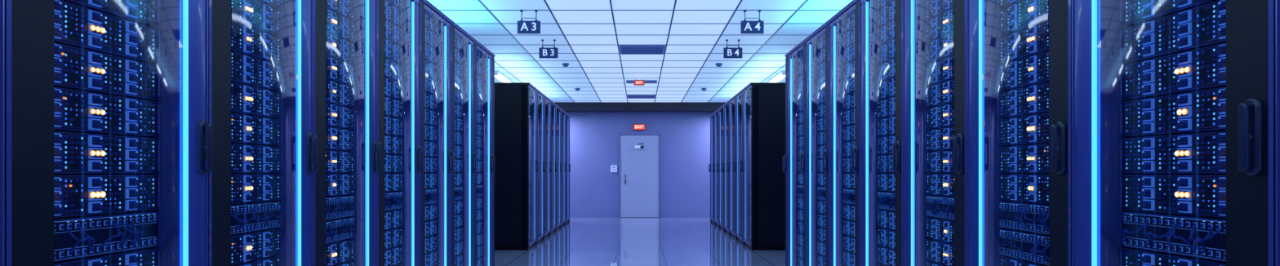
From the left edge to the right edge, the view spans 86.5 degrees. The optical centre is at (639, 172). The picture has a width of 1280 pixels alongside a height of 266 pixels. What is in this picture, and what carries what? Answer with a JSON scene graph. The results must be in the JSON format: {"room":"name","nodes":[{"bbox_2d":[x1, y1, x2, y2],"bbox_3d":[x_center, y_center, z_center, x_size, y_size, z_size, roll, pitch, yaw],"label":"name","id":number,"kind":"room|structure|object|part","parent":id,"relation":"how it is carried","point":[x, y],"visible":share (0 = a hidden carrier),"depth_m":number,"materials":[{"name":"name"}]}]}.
{"room":"server room","nodes":[
{"label":"server room","id":0,"kind":"room"},
{"bbox_2d":[427,0,852,102],"bbox_3d":[0.000,-1.730,6.330,7.200,0.100,20.660,0,0,0],"label":"ceiling","id":1,"kind":"structure","parent":0,"point":[582,37],"depth_m":9.07,"materials":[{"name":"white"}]},
{"bbox_2d":[494,71,512,82],"bbox_3d":[-2.420,-1.639,11.840,0.180,0.068,1.240,0,0,0],"label":"light","id":2,"kind":"object","parent":1,"relation":"in","point":[499,75],"depth_m":11.74,"materials":[{"name":"white plastic"}]},
{"bbox_2d":[517,9,540,33],"bbox_3d":[-1.148,-1.557,7.030,0.235,0.246,0.030,0,0,0],"label":"aisle sign","id":3,"kind":"object","parent":1,"relation":"hanging from","point":[523,26],"visible":1,"depth_m":7.02,"materials":[{"name":"blue plastic"}]},
{"bbox_2d":[538,39,558,57],"bbox_3d":[-1.156,-1.561,8.600,0.235,0.238,0.030,0,0,0],"label":"aisle sign","id":4,"kind":"object","parent":1,"relation":"hanging from","point":[544,52],"visible":1,"depth_m":8.59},
{"bbox_2d":[561,62,568,66],"bbox_3d":[-1.150,-1.653,10.500,0.110,0.045,0.110,0,0,0],"label":"smoke detector","id":5,"kind":"object","parent":1,"relation":"attached to","point":[565,64],"visible":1,"depth_m":10.46,"materials":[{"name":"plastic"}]},
{"bbox_2d":[634,80,644,85],"bbox_3d":[-0.015,-1.626,12.298,0.186,0.108,0.044,0,0,0],"label":"exit sign","id":6,"kind":"object","parent":1,"relation":"attached to","point":[637,82],"visible":1,"depth_m":12.28,"materials":[{"name":"red plastic"}]},
{"bbox_2d":[440,0,839,102],"bbox_3d":[0.000,-1.677,6.180,7.200,0.006,20.360,0,0,0],"label":"grid","id":7,"kind":"object","parent":1,"relation":"attached to","point":[740,1],"visible":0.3,"depth_m":8.19,"materials":[{"name":"metal"}]},
{"bbox_2d":[626,94,655,98],"bbox_3d":[0.030,-1.669,15.040,0.616,0.018,0.616,0,0,0],"label":"ceiling vent","id":8,"kind":"object","parent":1,"relation":"in","point":[629,96],"visible":1,"depth_m":15.01,"materials":[{"name":"blue metal"}]},
{"bbox_2d":[626,80,657,83],"bbox_3d":[0.030,-1.663,12.500,0.560,0.022,0.300,0,0,0],"label":"panel","id":9,"kind":"object","parent":1,"relation":"in","point":[627,81],"depth_m":12.42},
{"bbox_2d":[618,44,665,54],"bbox_3d":[0.030,-1.669,9.280,0.616,0.018,0.616,0,0,0],"label":"ceiling vent","id":10,"kind":"object","parent":1,"relation":"in","point":[624,49],"visible":1,"depth_m":9.21,"materials":[{"name":"blue metal"}]},
{"bbox_2d":[715,62,722,66],"bbox_3d":[1.220,-1.653,10.500,0.110,0.045,0.110,0,0,0],"label":"smoke detector","id":11,"kind":"object","parent":1,"relation":"attached to","point":[718,64],"visible":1,"depth_m":10.47,"materials":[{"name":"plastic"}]},
{"bbox_2d":[723,39,742,57],"bbox_3d":[1.175,-1.561,8.600,0.235,0.238,0.030,0,0,0],"label":"aisle sign","id":12,"kind":"object","parent":1,"relation":"hanging from","point":[728,52],"visible":1,"depth_m":8.59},
{"bbox_2d":[740,9,764,33],"bbox_3d":[1.160,-1.557,7.030,0.235,0.246,0.030,0,0,0],"label":"aisle sign","id":13,"kind":"object","parent":1,"relation":"hanging from","point":[746,26],"visible":1,"depth_m":7.02,"materials":[{"name":"blue plastic"}]},
{"bbox_2d":[767,71,785,82],"bbox_3d":[2.420,-1.639,11.840,0.180,0.068,1.240,0,0,0],"label":"light","id":14,"kind":"object","parent":1,"relation":"in","point":[780,75],"depth_m":11.74,"materials":[{"name":"white plastic"}]},
{"bbox_2d":[565,111,714,217],"bbox_3d":[0.000,-0.280,16.735,7.200,2.800,0.150,0,0,0],"label":"wall","id":15,"kind":"structure","parent":0,"point":[685,136],"depth_m":16.66,"materials":[{"name":"paint"}]},
{"bbox_2d":[610,165,617,172],"bbox_3d":[-0.640,-0.080,16.642,0.150,0.170,0.034,0,0,0],"label":"keypad","id":16,"kind":"object","parent":15,"relation":"attached to","point":[613,168],"visible":1,"depth_m":16.63,"materials":[{"name":"white plastic"}]},
{"bbox_2d":[633,124,644,129],"bbox_3d":[-0.020,-1.100,16.637,0.296,0.141,0.044,0,0,0],"label":"exit sign","id":17,"kind":"object","parent":15,"relation":"attached to","point":[636,126],"visible":1,"depth_m":16.62,"materials":[{"name":"red plastic"}]},
{"bbox_2d":[620,135,658,217],"bbox_3d":[-0.010,0.106,16.642,0.948,2.012,0.034,0,0,0],"label":"door","id":18,"kind":"structure","parent":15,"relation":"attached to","point":[639,197],"depth_m":16.63,"materials":[{"name":"paint"}]},
{"bbox_2d":[634,142,644,148],"bbox_3d":[-0.019,-0.644,16.593,0.222,0.128,0.063,0,0,0],"label":"door closer","id":19,"kind":"object","parent":18,"relation":"attached to","point":[635,146],"depth_m":16.57,"materials":[{"name":"metal"}]},
{"bbox_2d":[618,133,660,217],"bbox_3d":[-0.010,0.090,16.634,1.030,2.060,0.049,0,0,0],"label":"frame","id":20,"kind":"object","parent":15,"relation":"attached to","point":[619,134],"visible":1,"depth_m":16.61,"materials":[{"name":"paint"}]},
{"bbox_2d":[553,102,726,111],"bbox_3d":[0.000,-1.575,16.510,7.200,0.209,0.300,0,0,0],"label":"trim","id":21,"kind":"structure","parent":15,"relation":"attached to","point":[566,106],"depth_m":16.36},
{"bbox_2d":[569,213,710,217],"bbox_3d":[0.000,1.075,16.652,7.200,0.090,0.014,0,0,0],"label":"baseboard","id":22,"kind":"structure","parent":15,"relation":"attached to","point":[571,215],"depth_m":16.65,"materials":[{"name":"paint"}]},
{"bbox_2d":[494,217,785,265],"bbox_3d":[0.000,1.170,6.330,7.200,0.100,20.660,0,0,0],"label":"floor","id":23,"kind":"structure","parent":0,"point":[580,242],"depth_m":10.07,"materials":[{"name":"tile"}]},
{"bbox_2d":[0,0,38,265],"bbox_3d":[-2.135,-0.080,1.393,1.130,2.400,0.798,0,0,0],"label":"rack","id":24,"kind":"object","parent":23,"relation":"on","point":[19,19],"visible":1,"depth_m":1.73,"materials":[{"name":"black metal"}]},
{"bbox_2d":[38,0,224,265],"bbox_3d":[-2.128,-0.080,2.193,1.144,2.400,0.798,0,0,0],"label":"rack","id":25,"kind":"object","parent":23,"relation":"on","point":[131,92],"visible":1,"depth_m":2.21,"materials":[{"name":"black metal"}]},
{"bbox_3d":[-1.575,-0.090,2.471,0.038,0.200,0.044,0,0,0],"label":"door handle","id":26,"kind":"part","parent":25,"relation":"part of","materials":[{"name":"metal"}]},
{"bbox_2d":[224,0,322,265],"bbox_3d":[-2.128,-0.080,2.993,1.144,2.400,0.798,0,0,0],"label":"rack","id":27,"kind":"object","parent":23,"relation":"on","point":[273,48],"visible":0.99,"depth_m":3.07,"materials":[{"name":"black metal"}]},
{"bbox_3d":[-1.575,-0.090,3.271,0.038,0.200,0.044,0,0,0],"label":"door handle","id":28,"kind":"part","parent":27,"relation":"part of","materials":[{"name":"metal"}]},
{"bbox_2d":[322,0,383,265],"bbox_3d":[-2.128,-0.080,3.793,1.144,2.400,0.798,0,0,0],"label":"rack","id":29,"kind":"object","parent":23,"relation":"on","point":[353,30],"visible":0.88,"depth_m":3.91,"materials":[{"name":"black metal"}]},
{"bbox_3d":[-1.575,-0.090,4.071,0.038,0.200,0.044,0,0,0],"label":"door handle","id":30,"kind":"part","parent":29,"relation":"part of","materials":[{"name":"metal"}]},
{"bbox_2d":[383,0,425,265],"bbox_3d":[-2.128,-0.080,4.593,1.144,2.400,0.798,0,0,0],"label":"rack","id":31,"kind":"object","parent":23,"relation":"on","point":[403,20],"visible":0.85,"depth_m":4.75,"materials":[{"name":"black metal"}]},
{"bbox_3d":[-1.575,-0.090,4.871,0.038,0.200,0.044,0,0,0],"label":"door handle","id":32,"kind":"part","parent":31,"relation":"part of","materials":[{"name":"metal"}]},
{"bbox_2d":[424,0,454,265],"bbox_3d":[-2.128,-0.080,5.393,1.144,2.400,0.798,0,0,0],"label":"rack","id":33,"kind":"object","parent":23,"relation":"on","point":[438,28],"visible":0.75,"depth_m":5.54,"materials":[{"name":"black metal"}]},
{"bbox_3d":[-1.584,-0.090,5.316,0.028,2.226,0.505,0,0,0],"label":"glass door","id":34,"kind":"part","parent":33,"relation":"part of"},
{"bbox_3d":[-1.575,-0.090,5.671,0.038,0.200,0.044,0,0,0],"label":"door handle","id":35,"kind":"part","parent":33,"relation":"part of","materials":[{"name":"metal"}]},
{"bbox_2d":[453,22,477,265],"bbox_3d":[-2.128,-0.080,6.193,1.144,2.400,0.798,0,0,0],"label":"rack","id":36,"kind":"object","parent":23,"relation":"on","point":[464,45],"visible":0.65,"depth_m":6.34,"materials":[{"name":"black metal"}]},
{"bbox_3d":[-1.584,-0.090,6.115,0.028,2.226,0.505,0,0,0],"label":"glass door","id":37,"kind":"part","parent":36,"relation":"part of","materials":[{"name":"blue glass"}]},
{"bbox_3d":[-1.575,-0.090,6.471,0.038,0.200,0.044,0,0,0],"label":"door handle","id":38,"kind":"part","parent":36,"relation":"part of","materials":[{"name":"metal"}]},
{"bbox_2d":[476,40,495,265],"bbox_3d":[-2.128,-0.080,6.993,1.144,2.400,0.798,0,0,0],"label":"rack","id":39,"kind":"object","parent":23,"relation":"on","point":[485,58],"visible":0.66,"depth_m":7.16,"materials":[{"name":"black metal"}]},
{"bbox_3d":[-1.584,-0.090,6.915,0.028,2.226,0.505,0,0,0],"label":"glass door","id":40,"kind":"part","parent":39,"relation":"part of","materials":[{"name":"blue glass"}]},
{"bbox_3d":[-1.575,-0.090,7.271,0.038,0.200,0.044,0,0,0],"label":"door handle","id":41,"kind":"part","parent":39,"relation":"part of","materials":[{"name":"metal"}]},
{"bbox_2d":[494,82,538,250],"bbox_3d":[-2.128,-0.080,10.130,1.144,2.400,0.798,0,0,0],"label":"rack","id":42,"kind":"object","parent":23,"relation":"on","point":[516,104],"visible":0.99,"depth_m":9.73,"materials":[{"name":"black metal"}]},
{"bbox_3d":[-1.584,-0.090,10.053,0.028,2.226,0.505,0,0,0],"label":"glass door","id":43,"kind":"part","parent":42,"relation":"part of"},
{"bbox_3d":[-1.575,-0.090,10.408,0.038,0.200,0.044,0,0,0],"label":"door handle","id":44,"kind":"part","parent":42,"relation":"part of","materials":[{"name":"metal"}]},
{"bbox_2d":[537,89,545,243],"bbox_3d":[-2.128,-0.080,10.930,1.144,2.400,0.798,0,0,0],"label":"rack","id":45,"kind":"object","parent":23,"relation":"on","point":[541,97],"visible":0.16,"depth_m":11.12,"materials":[{"name":"black metal"}]},
{"bbox_3d":[-1.575,-0.090,11.208,0.038,0.200,0.044,0,0,0],"label":"door handle","id":46,"kind":"part","parent":45,"relation":"part of","materials":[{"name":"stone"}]},
{"bbox_2d":[545,95,551,237],"bbox_3d":[-2.128,-0.080,11.730,1.144,2.400,0.798,0,0,0],"label":"rack","id":47,"kind":"object","parent":23,"relation":"on","point":[548,102],"visible":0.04,"depth_m":11.91,"materials":[{"name":"black metal"}]},
{"bbox_3d":[-1.575,-0.090,12.008,0.038,0.200,0.044,0,0,0],"label":"door handle","id":48,"kind":"part","parent":47,"relation":"part of","materials":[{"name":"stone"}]},
{"bbox_2d":[551,101,557,234],"bbox_3d":[-2.128,-0.080,12.530,1.144,2.400,0.798,0,0,0],"label":"rack","id":49,"kind":"object","parent":23,"relation":"on","point":[553,106],"visible":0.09,"depth_m":12.71,"materials":[{"name":"black metal"}]},
{"bbox_2d":[556,106,562,230],"bbox_3d":[-2.128,-0.080,13.330,1.144,2.400,0.798,0,0,0],"label":"rack","id":50,"kind":"object","parent":23,"relation":"on","point":[558,108],"visible":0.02,"depth_m":13.50,"materials":[{"name":"black metal"}]},
{"bbox_3d":[-1.584,-0.090,13.252,0.028,2.226,0.505,0,0,0],"label":"glass door","id":51,"kind":"part","parent":50,"relation":"part of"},
{"bbox_3d":[-1.575,-0.090,13.608,0.038,0.200,0.044,0,0,0],"label":"door handle","id":52,"kind":"part","parent":50,"relation":"part of","materials":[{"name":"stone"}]},
{"bbox_2d":[561,109,566,226],"bbox_3d":[-2.128,-0.080,14.130,1.144,2.400,0.798,0,0,0],"label":"rack","id":53,"kind":"object","parent":23,"relation":"on","point":[563,113],"visible":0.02,"depth_m":14.34,"materials":[{"name":"black metal"}]},
{"bbox_2d":[565,113,570,223],"bbox_3d":[-2.128,-0.080,14.930,1.144,2.400,0.798,0,0,0],"label":"rack","id":54,"kind":"object","parent":23,"relation":"on","point":[567,116],"visible":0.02,"depth_m":15.14,"materials":[{"name":"black metal"}]},
{"bbox_2d":[708,113,714,223],"bbox_3d":[2.122,-0.080,14.930,1.156,2.400,0.798,0,0,0],"label":"rack","id":55,"kind":"object","parent":23,"relation":"on","point":[712,116],"visible":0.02,"depth_m":15.14,"materials":[{"name":"black metal"}]},
{"bbox_2d":[712,109,718,226],"bbox_3d":[2.122,-0.080,14.130,1.156,2.400,0.798,0,0,0],"label":"rack","id":56,"kind":"object","parent":23,"relation":"on","point":[716,113],"visible":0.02,"depth_m":14.34,"materials":[{"name":"black metal"}]},
{"bbox_2d":[716,106,723,230],"bbox_3d":[2.122,-0.080,13.330,1.156,2.400,0.798,0,0,0],"label":"rack","id":57,"kind":"object","parent":23,"relation":"on","point":[721,108],"visible":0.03,"depth_m":13.51,"materials":[{"name":"black metal"}]},
{"bbox_3d":[1.584,-0.090,13.252,0.028,2.226,0.505,0,0,0],"label":"glass door","id":58,"kind":"part","parent":57,"relation":"part of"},
{"bbox_2d":[721,101,728,234],"bbox_3d":[2.122,-0.080,12.530,1.156,2.400,0.798,0,0,0],"label":"rack","id":59,"kind":"object","parent":23,"relation":"on","point":[726,106],"visible":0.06,"depth_m":12.71,"materials":[{"name":"black metal"}]},
{"bbox_2d":[726,95,734,237],"bbox_3d":[2.122,-0.080,11.730,1.156,2.400,0.798,0,0,0],"label":"rack","id":60,"kind":"object","parent":23,"relation":"on","point":[731,102],"visible":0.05,"depth_m":11.91,"materials":[{"name":"black metal"}]},
{"bbox_2d":[733,89,742,243],"bbox_3d":[2.122,-0.080,10.930,1.156,2.400,0.798,0,0,0],"label":"rack","id":61,"kind":"object","parent":23,"relation":"on","point":[738,97],"visible":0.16,"depth_m":11.12,"materials":[{"name":"black metal"}]},
{"bbox_3d":[1.563,-0.090,11.285,0.038,0.200,0.044,0,0,0],"label":"door handle","id":62,"kind":"part","parent":61,"relation":"part of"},
{"bbox_2d":[740,82,785,250],"bbox_3d":[2.122,-0.080,10.130,1.156,2.400,0.798,0,0,0],"label":"rack","id":63,"kind":"object","parent":23,"relation":"on","point":[763,104],"visible":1,"depth_m":9.73,"materials":[{"name":"black metal"}]},
{"bbox_3d":[1.563,-0.090,10.485,0.038,0.200,0.044,0,0,0],"label":"door handle","id":64,"kind":"part","parent":63,"relation":"part of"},
{"bbox_3d":[1.584,-0.090,10.053,0.028,2.226,0.505,0,0,0],"label":"glass door","id":65,"kind":"part","parent":63,"relation":"part of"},
{"bbox_2d":[782,40,803,265],"bbox_3d":[2.122,-0.080,6.993,1.156,2.400,0.798,0,0,0],"label":"rack","id":66,"kind":"object","parent":23,"relation":"on","point":[794,58],"visible":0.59,"depth_m":7.16,"materials":[{"name":"black metal"}]},
{"bbox_3d":[1.563,-0.090,7.348,0.038,0.200,0.044,0,0,0],"label":"door handle","id":67,"kind":"part","parent":66,"relation":"part of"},
{"bbox_3d":[1.584,-0.090,6.915,0.028,2.226,0.505,0,0,0],"label":"glass door","id":68,"kind":"part","parent":66,"relation":"part of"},
{"bbox_2d":[800,22,826,265],"bbox_3d":[2.122,-0.080,6.193,1.156,2.400,0.798,0,0,0],"label":"rack","id":69,"kind":"object","parent":23,"relation":"on","point":[815,45],"visible":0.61,"depth_m":6.35,"materials":[{"name":"black metal"}]},
{"bbox_3d":[1.563,-0.090,6.548,0.038,0.200,0.044,0,0,0],"label":"door handle","id":70,"kind":"part","parent":69,"relation":"part of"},
{"bbox_3d":[1.584,-0.090,6.115,0.028,2.226,0.505,0,0,0],"label":"glass door","id":71,"kind":"part","parent":69,"relation":"part of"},
{"bbox_2d":[822,0,855,265],"bbox_3d":[2.122,-0.080,5.393,1.156,2.400,0.798,0,0,0],"label":"rack","id":72,"kind":"object","parent":23,"relation":"on","point":[840,28],"visible":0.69,"depth_m":5.54,"materials":[{"name":"black metal"}]},
{"bbox_3d":[1.563,-0.090,5.748,0.038,0.200,0.044,0,0,0],"label":"door handle","id":73,"kind":"part","parent":72,"relation":"part of","materials":[{"name":"black metal"}]},
{"bbox_3d":[1.584,-0.090,5.316,0.028,2.226,0.505,0,0,0],"label":"glass door","id":74,"kind":"part","parent":72,"relation":"part of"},
{"bbox_2d":[851,0,896,265],"bbox_3d":[2.122,-0.080,4.593,1.156,2.400,0.798,0,0,0],"label":"rack","id":75,"kind":"object","parent":23,"relation":"on","point":[875,20],"visible":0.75,"depth_m":4.75,"materials":[{"name":"black metal"}]},
{"bbox_3d":[1.563,-0.090,4.948,0.038,0.200,0.044,0,0,0],"label":"door handle","id":76,"kind":"part","parent":75,"relation":"part of","materials":[{"name":"metal"}]},
{"bbox_2d":[892,0,957,265],"bbox_3d":[2.122,-0.080,3.793,1.156,2.400,0.798,0,0,0],"label":"rack","id":77,"kind":"object","parent":23,"relation":"on","point":[926,30],"visible":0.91,"depth_m":3.92,"materials":[{"name":"black metal"}]},
{"bbox_3d":[1.563,-0.090,4.148,0.038,0.200,0.044,0,0,0],"label":"door handle","id":78,"kind":"part","parent":77,"relation":"part of","materials":[{"name":"metal"}]},
{"bbox_2d":[952,0,1055,265],"bbox_3d":[2.122,-0.080,2.993,1.156,2.400,0.798,0,0,0],"label":"rack","id":79,"kind":"object","parent":23,"relation":"on","point":[1006,48],"visible":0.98,"depth_m":3.08,"materials":[{"name":"black metal"}]},
{"bbox_3d":[1.563,-0.090,3.348,0.038,0.200,0.044,0,0,0],"label":"door handle","id":80,"kind":"part","parent":79,"relation":"part of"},
{"bbox_2d":[1050,0,1241,265],"bbox_3d":[2.122,-0.080,2.193,1.156,2.400,0.798,0,0,0],"label":"rack","id":81,"kind":"object","parent":23,"relation":"on","point":[1144,135],"visible":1,"depth_m":2.22,"materials":[{"name":"black metal"}]},
{"bbox_3d":[1.563,-0.090,2.548,0.038,0.200,0.044,0,0,0],"label":"door handle","id":82,"kind":"part","parent":81,"relation":"part of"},
{"bbox_2d":[1237,0,1279,265],"bbox_3d":[2.122,-0.080,1.393,1.156,2.400,0.798,0,0,0],"label":"rack","id":83,"kind":"object","parent":23,"relation":"on","point":[1259,110],"visible":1,"depth_m":1.73,"materials":[{"name":"black metal"}]},
{"bbox_3d":[1.563,-0.090,1.748,0.038,0.200,0.044,0,0,0],"label":"door handle","id":84,"kind":"part","parent":83,"relation":"part of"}
]}

